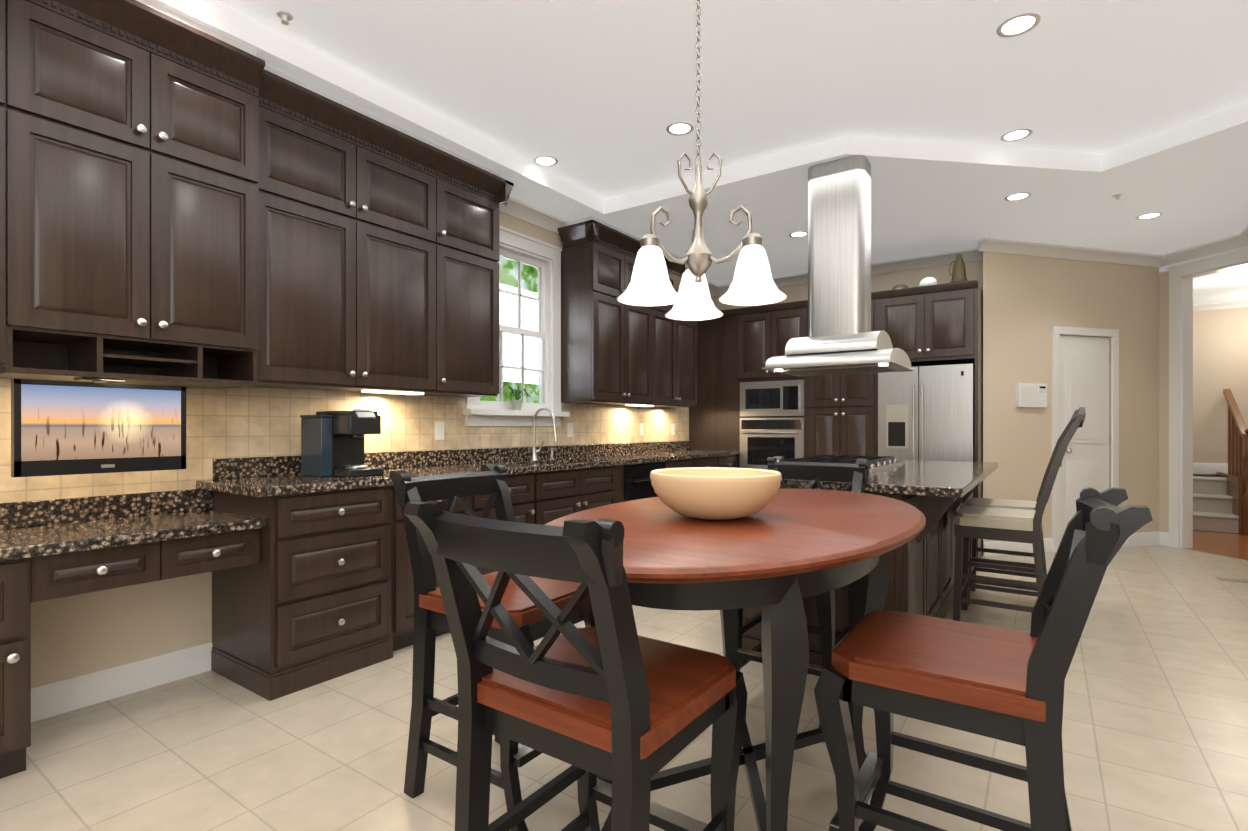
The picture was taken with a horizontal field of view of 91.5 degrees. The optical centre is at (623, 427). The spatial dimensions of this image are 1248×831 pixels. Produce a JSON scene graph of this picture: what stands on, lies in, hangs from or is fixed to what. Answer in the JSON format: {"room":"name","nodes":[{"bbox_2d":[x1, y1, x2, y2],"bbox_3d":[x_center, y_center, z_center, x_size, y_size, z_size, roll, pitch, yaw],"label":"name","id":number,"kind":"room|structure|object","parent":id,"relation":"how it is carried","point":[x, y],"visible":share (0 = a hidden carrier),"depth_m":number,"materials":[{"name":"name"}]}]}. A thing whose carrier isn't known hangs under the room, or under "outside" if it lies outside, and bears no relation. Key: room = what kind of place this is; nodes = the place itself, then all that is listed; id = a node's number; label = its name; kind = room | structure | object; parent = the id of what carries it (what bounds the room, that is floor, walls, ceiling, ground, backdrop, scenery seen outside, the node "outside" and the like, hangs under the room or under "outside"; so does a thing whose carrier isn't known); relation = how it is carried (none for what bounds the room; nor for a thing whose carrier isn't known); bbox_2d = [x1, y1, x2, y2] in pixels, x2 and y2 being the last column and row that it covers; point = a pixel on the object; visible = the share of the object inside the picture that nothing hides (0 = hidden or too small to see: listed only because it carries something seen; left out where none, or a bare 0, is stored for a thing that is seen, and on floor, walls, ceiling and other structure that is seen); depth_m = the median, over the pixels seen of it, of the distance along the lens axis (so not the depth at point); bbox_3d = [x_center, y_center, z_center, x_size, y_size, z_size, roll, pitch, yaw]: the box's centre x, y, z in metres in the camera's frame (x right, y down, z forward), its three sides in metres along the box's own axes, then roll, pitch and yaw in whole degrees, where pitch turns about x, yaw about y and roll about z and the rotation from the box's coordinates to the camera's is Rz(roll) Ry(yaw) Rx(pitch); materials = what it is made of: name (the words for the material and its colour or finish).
{"room":"kitchen","nodes":[
{"label":"kitchen","id":0,"kind":"room"},
{"bbox_2d":[40,540,179,600],"bbox_3d":[-2.095,0.514,2.371,0.503,0.165,0.420,0,0,35],"label":"drawer","id":1,"kind":"object","parent":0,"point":[76,573],"depth_m":2.23,"materials":[{"name":"brown wood"}]},
{"bbox_2d":[180,528,259,576],"bbox_3d":[-1.912,0.513,2.635,0.503,0.165,0.418,0,0,35],"label":"drawer","id":2,"kind":"object","parent":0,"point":[233,551],"depth_m":2.54,"materials":[{"name":"brown wood"}]},
{"bbox_2d":[31,211,713,688],"bbox_3d":[-1.376,-0.347,3.954,0.120,3.035,8.900,0,0,35],"label":"wall","id":3,"kind":"structure","parent":0,"point":[81,635],"depth_m":2.67,"materials":[{"name":"beige paint"}]},
{"bbox_2d":[0,0,35,379],"bbox_3d":[-2.567,-0.918,1.765,0.418,1.420,1.148,0,0,35],"label":"upper cabinet","id":4,"kind":"object","parent":3,"relation":"attached to","point":[17,17],"depth_m":2.10,"materials":[{"name":"brown wood"}]},
{"bbox_2d":[11,377,185,476],"bbox_3d":[-2.011,-0.009,2.343,0.145,0.360,0.510,0,0,35],"label":"tv","id":5,"kind":"object","parent":3,"relation":"attached to","point":[98,425],"visible":1,"depth_m":2.27,"materials":[{"name":"black paint"}]},
{"bbox_2d":[36,0,263,359],"bbox_3d":[-2.041,-0.984,2.521,0.418,1.290,0.810,0,0,35],"label":"upper cabinet","id":6,"kind":"object","parent":3,"relation":"attached to","point":[214,224],"depth_m":2.39,"materials":[{"name":"brown wood"}]},
{"bbox_2d":[212,72,447,395],"bbox_3d":[-1.531,-0.920,3.317,0.348,1.420,1.078,0,0,35],"label":"upper cabinet","id":7,"kind":"object","parent":3,"relation":"attached to","point":[356,208],"depth_m":3.15,"materials":[{"name":"brown wood"}]},
{"bbox_2d":[0,440,687,527],"bbox_3d":[-1.174,0.270,4.118,0.022,0.240,6.700,0,0,35],"label":"backsplash","id":8,"kind":"structure","parent":3,"relation":"attached to","point":[13,513],"depth_m":3.01,"materials":[{"name":"black stone"}]},
{"bbox_2d":[428,156,503,399],"bbox_3d":[-1.128,-0.920,3.897,0.348,1.420,0.568,0,0,35],"label":"upper cabinet","id":9,"kind":"object","parent":3,"relation":"attached to","point":[475,196],"depth_m":3.85,"materials":[{"name":"brown wood"}]},
{"bbox_2d":[463,225,569,425],"bbox_3d":[-0.835,-0.748,4.655,0.208,1.475,1.050,0,0,35],"label":"window","id":10,"kind":"structure","parent":3,"relation":"in","point":[529,313],"depth_m":4.80,"materials":[{"name":"white wood"}]},
{"bbox_2d":[500,384,532,409],"bbox_3d":[-0.804,-0.232,4.598,0.213,0.202,0.356,0,0,35],"label":"potted plant","id":11,"kind":"object","parent":10,"relation":"on","point":[517,403],"visible":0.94,"depth_m":4.56,"materials":[{"name":"green plant"}]},
{"bbox_2d":[558,220,655,407],"bbox_3d":[-0.120,-0.921,5.347,0.348,1.420,0.943,0,0,35],"label":"upper cabinet","id":12,"kind":"object","parent":3,"relation":"attached to","point":[608,345],"depth_m":5.02,"materials":[{"name":"brown wood"}]},
{"bbox_2d":[656,256,699,407],"bbox_3d":[0.352,-0.921,6.026,0.348,1.420,0.943,0,0,35],"label":"upper cabinet","id":13,"kind":"object","parent":3,"relation":"attached to","point":[677,341],"depth_m":5.95,"materials":[{"name":"brown wood"}]},
{"bbox_2d":[0,545,1247,830],"bbox_3d":[1.112,1.210,3.382,5.220,0.080,10.800,0,0,35],"label":"floor","id":14,"kind":"structure","parent":0,"point":[1154,729],"depth_m":2.22,"materials":[{"name":"tile"}]},
{"bbox_2d":[0,556,39,778],"bbox_3d":[-2.363,0.801,1.955,0.538,0.740,0.570,0,0,35],"label":"base cabinet","id":15,"kind":"object","parent":14,"relation":"on","point":[19,579],"depth_m":2.01,"materials":[{"name":"brown wood"}]},
{"bbox_2d":[211,488,391,700],"bbox_3d":[-1.564,0.731,3.048,0.603,0.880,0.657,0,0,35],"label":"base cabinet","id":16,"kind":"object","parent":14,"relation":"on","point":[316,609],"depth_m":2.79,"materials":[{"name":"brown wood"}]},
{"bbox_2d":[0,508,263,563],"bbox_3d":[-2.318,0.411,2.002,0.558,0.040,1.920,0,0,35],"label":"countertop","id":17,"kind":"structure","parent":16,"relation":"on","point":[35,540],"depth_m":2.34,"materials":[{"name":"black stone"}]},
{"bbox_2d":[196,448,727,499],"bbox_3d":[-0.399,0.269,4.706,0.623,0.040,4.850,0,0,35],"label":"countertop","id":18,"kind":"structure","parent":16,"relation":"on","point":[257,486],"depth_m":3.40,"materials":[{"name":"black stone"}]},
{"bbox_2d":[300,409,383,476],"bbox_3d":[-1.478,0.075,3.211,0.324,0.348,0.296,0,0,35],"label":"coffee maker","id":19,"kind":"object","parent":18,"relation":"on","point":[332,443],"visible":1,"depth_m":3.13,"materials":[{"name":"black plastic"}]},
{"bbox_2d":[392,484,487,657],"bbox_3d":[-1.244,0.730,3.501,0.610,0.880,0.587,0,0,35],"label":"base cabinet","id":20,"kind":"object","parent":14,"relation":"on","point":[402,575],"depth_m":3.14,"materials":[{"name":"brown wood"}]},
{"bbox_2d":[389,464,611,830],"bbox_3d":[-0.395,0.660,1.994,0.608,1.040,0.463,0,0,35],"label":"chair","id":21,"kind":"object","parent":14,"relation":"on","point":[530,619],"visible":0.42,"depth_m":1.91,"materials":[{"name":"brown wood"}]},
{"bbox_2d":[488,472,547,573],"bbox_3d":[-0.967,0.730,3.901,0.610,0.880,0.654,0,0,35],"label":"base cabinet","id":22,"kind":"object","parent":14,"relation":"on","point":[528,494],"depth_m":3.90,"materials":[{"name":"brown wood"}]},
{"bbox_2d":[404,500,746,830],"bbox_3d":[-0.064,0.661,1.270,0.463,1.040,0.608,0,0,35],"label":"chair","id":23,"kind":"object","parent":14,"relation":"on","point":[621,704],"visible":1,"depth_m":1.14,"materials":[{"name":"brown wood"}]},
{"bbox_2d":[548,460,623,522],"bbox_3d":[-0.560,0.730,4.486,0.610,0.880,1.039,0,0,35],"label":"base cabinet","id":24,"kind":"object","parent":14,"relation":"on","point":[580,489],"depth_m":4.35,"materials":[{"name":"brown wood"}]},
{"bbox_2d":[624,460,671,501],"bbox_3d":[-0.057,0.729,5.210,0.610,0.880,0.725,0,0,35],"label":"dishwasher","id":25,"kind":"object","parent":14,"relation":"on","point":[637,480],"depth_m":4.95,"materials":[{"name":"black metal"}]},
{"bbox_2d":[672,460,699,467],"bbox_3d":[0.281,0.729,5.696,0.610,0.880,0.583,0,0,35],"label":"base cabinet","id":26,"kind":"object","parent":14,"relation":"on","point":[675,463],"depth_m":5.59,"materials":[{"name":"brown wood"}]},
{"bbox_2d":[700,456,715,466],"bbox_3d":[0.557,0.728,6.093,0.610,0.880,0.654,0,0,35],"label":"base cabinet","id":27,"kind":"object","parent":14,"relation":"on","point":[709,461],"depth_m":5.97,"materials":[{"name":"brown wood"}]},
{"bbox_2d":[688,309,735,451],"bbox_3d":[1.159,-0.052,6.970,0.598,2.440,0.648,0,0,35],"label":"tall cabinet","id":28,"kind":"object","parent":14,"relation":"on","point":[713,424],"depth_m":6.67,"materials":[{"name":"brown wood"}]},
{"bbox_2d":[716,452,743,467],"bbox_3d":[0.847,0.728,6.460,0.668,0.880,0.547,0,0,35],"label":"base cabinet","id":29,"kind":"object","parent":14,"relation":"on","point":[734,459],"depth_m":6.41,"materials":[{"name":"brown wood"}]},
{"bbox_2d":[545,489,925,830],"bbox_3d":[0.384,0.723,1.879,0.960,0.922,1.700,0,0,35],"label":"dining table","id":30,"kind":"object","parent":14,"relation":"on","point":[781,555],"visible":0.62,"depth_m":1.43,"materials":[{"name":"brown wood"}]},
{"bbox_2d":[650,467,781,519],"bbox_3d":[0.266,0.194,1.778,0.381,0.133,0.381,0,0,35],"label":"bowl","id":31,"kind":"object","parent":30,"relation":"on","point":[715,493],"visible":1,"depth_m":1.64,"materials":[{"name":"beige ceramic"}]},
{"bbox_2d":[736,300,815,468],"bbox_3d":[1.735,-0.052,6.549,0.828,2.440,0.683,0,0,35],"label":"tall cabinet","id":32,"kind":"object","parent":14,"relation":"on","point":[776,412],"depth_m":6.30,"materials":[{"name":"brown wood"}]},
{"bbox_2d":[737,456,868,741],"bbox_3d":[0.751,0.660,2.617,0.463,1.040,0.608,0,0,35],"label":"chair","id":33,"kind":"object","parent":14,"relation":"on","point":[856,476],"visible":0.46,"depth_m":2.67,"materials":[{"name":"brown wood"}]},
{"bbox_2d":[816,291,879,455],"bbox_3d":[2.292,-0.052,6.162,0.665,2.440,0.683,0,0,35],"label":"tall cabinet","id":34,"kind":"object","parent":14,"relation":"on","point":[847,405],"depth_m":5.85,"materials":[{"name":"brown wood"}]},
{"bbox_2d":[742,483,979,665],"bbox_3d":[1.556,0.730,3.767,1.050,0.880,2.180,0,0,35],"label":"kitchen island","id":35,"kind":"object","parent":14,"relation":"on","point":[921,564],"depth_m":2.91,"materials":[{"name":"brown wood"}]},
{"bbox_2d":[764,459,997,498],"bbox_3d":[1.571,0.270,3.762,1.140,0.040,2.250,0,0,35],"label":"island countertop","id":36,"kind":"structure","parent":35,"relation":"on","point":[936,479],"depth_m":3.06,"materials":[{"name":"black stone"}]},
{"bbox_2d":[878,364,974,506],"bbox_3d":[2.858,0.299,5.702,0.770,1.700,0.726,0,0,35],"label":"refrigerator","id":37,"kind":"object","parent":14,"relation":"on","point":[927,413],"depth_m":5.42,"materials":[{"name":"silver metal"}]},
{"bbox_2d":[814,487,1152,830],"bbox_3d":[0.801,0.661,1.418,0.608,1.040,0.463,0,0,35],"label":"chair","id":38,"kind":"object","parent":14,"relation":"on","point":[1003,684],"visible":1,"depth_m":1.33,"materials":[{"name":"brown wood"}]},
{"bbox_2d":[953,407,1085,620],"bbox_3d":[2.318,0.528,3.579,0.636,1.286,0.450,0,0,35],"label":"stool","id":39,"kind":"object","parent":14,"relation":"on","point":[1006,524],"visible":0.94,"depth_m":3.49,"materials":[{"name":"black wood"}]},
{"bbox_2d":[964,410,1077,604],"bbox_3d":[2.632,0.528,4.030,0.636,1.286,0.450,0,0,35],"label":"stool","id":40,"kind":"object","parent":14,"relation":"on","point":[1003,503],"visible":0.4,"depth_m":4.05,"materials":[{"name":"black wood"}]},
{"bbox_2d":[1217,576,1247,582],"bbox_3d":[4.726,1.165,4.622,0.300,0.008,0.120,0,0,35],"label":"floor vent","id":41,"kind":"object","parent":14,"relation":"in","point":[1233,579],"visible":1,"depth_m":4.65,"materials":[{"name":"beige metal"}]},
{"bbox_2d":[150,0,1247,285],"bbox_3d":[3.141,-1.808,4.040,7.800,0.215,14.400,0,0,35],"label":"ceiling","id":42,"kind":"structure","parent":0,"point":[922,106],"depth_m":3.38,"materials":[{"name":"white paint"}]},
{"bbox_2d":[277,10,292,24],"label":"sprinkler","id":43,"kind":"object","parent":42,"relation":"in","point":[285,16],"depth_m":2.50,"materials":[{"name":"white metal"}]},
{"bbox_2d":[533,155,557,165],"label":"recessed light","id":44,"kind":"object","parent":42,"relation":"in","point":[544,160],"depth_m":4.12,"materials":[{"name":"white"}]},
{"bbox_2d":[666,122,693,135],"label":"recessed light","id":45,"kind":"object","parent":42,"relation":"in","point":[677,128],"depth_m":3.68,"materials":[{"name":"white"}]},
{"bbox_2d":[617,0,786,320],"bbox_3d":[0.258,-1.095,1.838,0.462,1.440,0.494,0,0,35],"label":"pendant chandelier","id":46,"kind":"object","parent":42,"relation":"hanging from","point":[752,283],"visible":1,"depth_m":1.82,"materials":[{"name":"white glass"}]},
{"bbox_2d":[789,231,807,236],"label":"recessed light","id":47,"kind":"object","parent":42,"relation":"in","point":[798,233],"depth_m":5.34,"materials":[{"name":"white"}]},
{"bbox_2d":[762,155,913,376],"bbox_3d":[1.405,-1.032,3.969,0.780,1.332,0.700,0,0,35],"label":"range hood","id":48,"kind":"object","parent":42,"relation":"hanging from","point":[842,338],"visible":1,"depth_m":3.84,"materials":[{"name":"silver metal"}]},
{"bbox_2d":[1000,129,1032,141],"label":"recessed light","id":49,"kind":"object","parent":42,"relation":"in","point":[1018,134],"depth_m":3.77,"materials":[{"name":"white"}]},
{"bbox_2d":[1004,192,1030,200],"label":"recessed light","id":50,"kind":"object","parent":42,"relation":"in","point":[1022,195],"depth_m":4.47,"materials":[{"name":"white"}]},
{"bbox_2d":[996,13,1040,36],"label":"recessed light","id":51,"kind":"object","parent":42,"relation":"in","point":[1018,25],"depth_m":2.73,"materials":[{"name":"white"}]},
{"bbox_2d":[1135,212,1162,219],"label":"recessed light","id":52,"kind":"object","parent":42,"relation":"in","point":[1156,214],"depth_m":4.88,"materials":[{"name":"white"}]},
{"bbox_2d":[714,252,1000,541],"bbox_3d":[2.221,-0.349,6.519,3.099,3.035,0.420,0,0,35],"label":"wall","id":53,"kind":"structure","parent":0,"point":[985,272],"depth_m":5.58,"materials":[{"name":"beige paint"}]},
{"bbox_2d":[880,280,982,367],"bbox_3d":[2.894,-0.936,5.752,0.790,0.670,0.668,0,0,35],"label":"upper cabinet","id":54,"kind":"object","parent":53,"relation":"attached to","point":[939,323],"depth_m":5.44,"materials":[{"name":"brown wood"}]},
{"bbox_2d":[892,285,907,289],"bbox_3d":[2.672,-1.322,5.888,0.150,0.100,0.150,0,0,35],"label":"decorative bowl","id":55,"kind":"object","parent":54,"relation":"on","point":[899,287],"visible":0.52,"depth_m":5.83,"materials":[{"name":"grey"}]},
{"bbox_2d":[919,277,936,286],"bbox_3d":[2.917,-1.353,5.821,0.156,0.162,0.132,0,0,35],"label":"decorative plate","id":56,"kind":"object","parent":54,"relation":"on","point":[927,281],"visible":0.6,"depth_m":5.79,"materials":[{"name":"white ceramic"}]},
{"bbox_2d":[949,254,967,282],"bbox_3d":[3.090,-1.437,5.623,0.161,0.330,0.150,0,0,35],"label":"jug","id":57,"kind":"object","parent":54,"relation":"on","point":[958,274],"visible":0.65,"depth_m":5.58,"materials":[{"name":"brown ceramic"}]},
{"bbox_2d":[1001,253,1158,537],"bbox_3d":[4.443,-0.349,5.911,1.427,3.035,1.651,0,0,35],"label":"wall","id":58,"kind":"structure","parent":0,"point":[1041,297],"depth_m":5.80,"materials":[{"name":"beige paint"}]},
{"bbox_2d":[1016,383,1046,406],"bbox_3d":[3.790,-0.301,5.654,0.330,0.220,0.039,0,0,-15],"label":"intercom","id":59,"kind":"object","parent":58,"relation":"attached to","point":[1031,394],"visible":1,"depth_m":5.63,"materials":[{"name":"white plastic"}]},
{"bbox_2d":[1052,326,1118,551],"bbox_3d":[4.421,0.106,5.866,0.810,2.125,0.196,0,0,-15],"label":"door","id":60,"kind":"structure","parent":58,"relation":"attached to","point":[1081,364],"depth_m":5.84,"materials":[{"name":"white wood"}]},
{"bbox_2d":[1159,246,1247,532],"bbox_3d":[5.484,-0.349,5.735,0.120,3.035,0.848,0,0,-10],"label":"wall","id":61,"kind":"structure","parent":0,"point":[1164,401],"depth_m":6.04,"materials":[{"name":"beige paint"}]},
{"bbox_2d":[1167,247,1247,548],"bbox_3d":[5.481,-0.206,5.669,0.151,2.750,0.678,0,0,-10],"label":"trim","id":62,"kind":"structure","parent":61,"relation":"attached to","point":[1182,276],"depth_m":5.89,"materials":[{"name":"white"}]},
{"bbox_2d":[1159,247,1247,303],"bbox_3d":[6.966,-1.592,6.740,4.400,0.080,5.400,0,0,35],"label":"ceiling","id":63,"kind":"structure","parent":0,"point":[1230,285],"depth_m":6.69,"materials":[{"name":"white paint"}]},
{"bbox_2d":[1184,530,1247,559],"bbox_3d":[6.966,1.203,6.742,4.400,0.070,5.400,0,0,35],"label":"floor","id":64,"kind":"structure","parent":0,"point":[1233,545],"depth_m":6.14,"materials":[{"name":"orange wood"}]},
{"bbox_2d":[1193,389,1247,534],"bbox_3d":[7.149,0.345,7.004,2.360,1.637,1.160,0,0,35],"label":"stairs","id":65,"kind":"structure","parent":64,"relation":"on","point":[1220,501],"depth_m":6.95,"materials":[{"name":"white wood"}]},
{"bbox_2d":[1193,307,1247,475],"bbox_3d":[7.526,-0.325,7.546,2.400,2.985,0.120,0,0,35],"label":"wall","id":66,"kind":"structure","parent":0,"point":[1220,350],"depth_m":7.55,"materials":[{"name":"beige paint"}]},
{"bbox_2d":[1193,299,1247,473],"bbox_3d":[7.471,-0.486,7.468,2.400,2.135,0.070,0,0,35],"label":"trim","id":67,"kind":"structure","parent":66,"relation":"attached to","point":[1206,468],"depth_m":7.53,"materials":[{"name":"white wood"}]},
{"bbox_3d":[2.835,-0.346,1.392,0.120,3.035,9.500,0,0,35],"label":"wall","id":68,"kind":"structure","parent":0,"visible":0},
{"bbox_2d":[499,196,567,234],"bbox_3d":[-0.787,-1.651,4.621,0.085,0.100,1.010,0,0,35],"label":"crown molding","id":69,"kind":"structure","parent":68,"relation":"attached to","point":[515,208],"depth_m":4.72,"materials":[{"name":"white wood"}]},
{"bbox_2d":[707,281,718,295],"bbox_3d":[0.794,-1.652,6.896,0.085,0.100,0.990,0,0,35],"label":"crown molding","id":70,"kind":"structure","parent":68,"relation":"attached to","point":[713,289],"depth_m":7.29,"materials":[{"name":"white"}]},
{"bbox_2d":[719,248,974,294],"bbox_3d":[2.463,-0.267,6.412,3.380,2.870,0.120,0,0,35],"label":"crown molding","id":71,"kind":"structure","parent":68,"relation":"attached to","point":[944,258],"depth_m":6.16,"materials":[{"name":"white"}]},
{"bbox_2d":[975,237,1058,555],"bbox_3d":[3.497,-0.266,5.437,0.569,2.870,0.301,0,0,35],"label":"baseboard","id":72,"kind":"structure","parent":68,"relation":"attached to","point":[994,245],"depth_m":5.60,"materials":[{"name":"white"}]},
{"bbox_2d":[1059,234,1238,546],"bbox_3d":[4.586,-0.266,5.839,1.900,2.870,1.360,0,0,35],"label":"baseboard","id":73,"kind":"structure","parent":68,"relation":"attached to","point":[1232,242],"depth_m":5.86,"materials":[{"name":"white wood"}]},
{"bbox_2d":[1239,226,1247,247],"bbox_3d":[2.835,-0.263,1.545,0.115,2.870,9.350,0,0,35],"label":"crown molding","id":74,"kind":"structure","parent":68,"relation":"attached to","point":[1243,236],"depth_m":5.34,"materials":[{"name":"white"}]}
]}

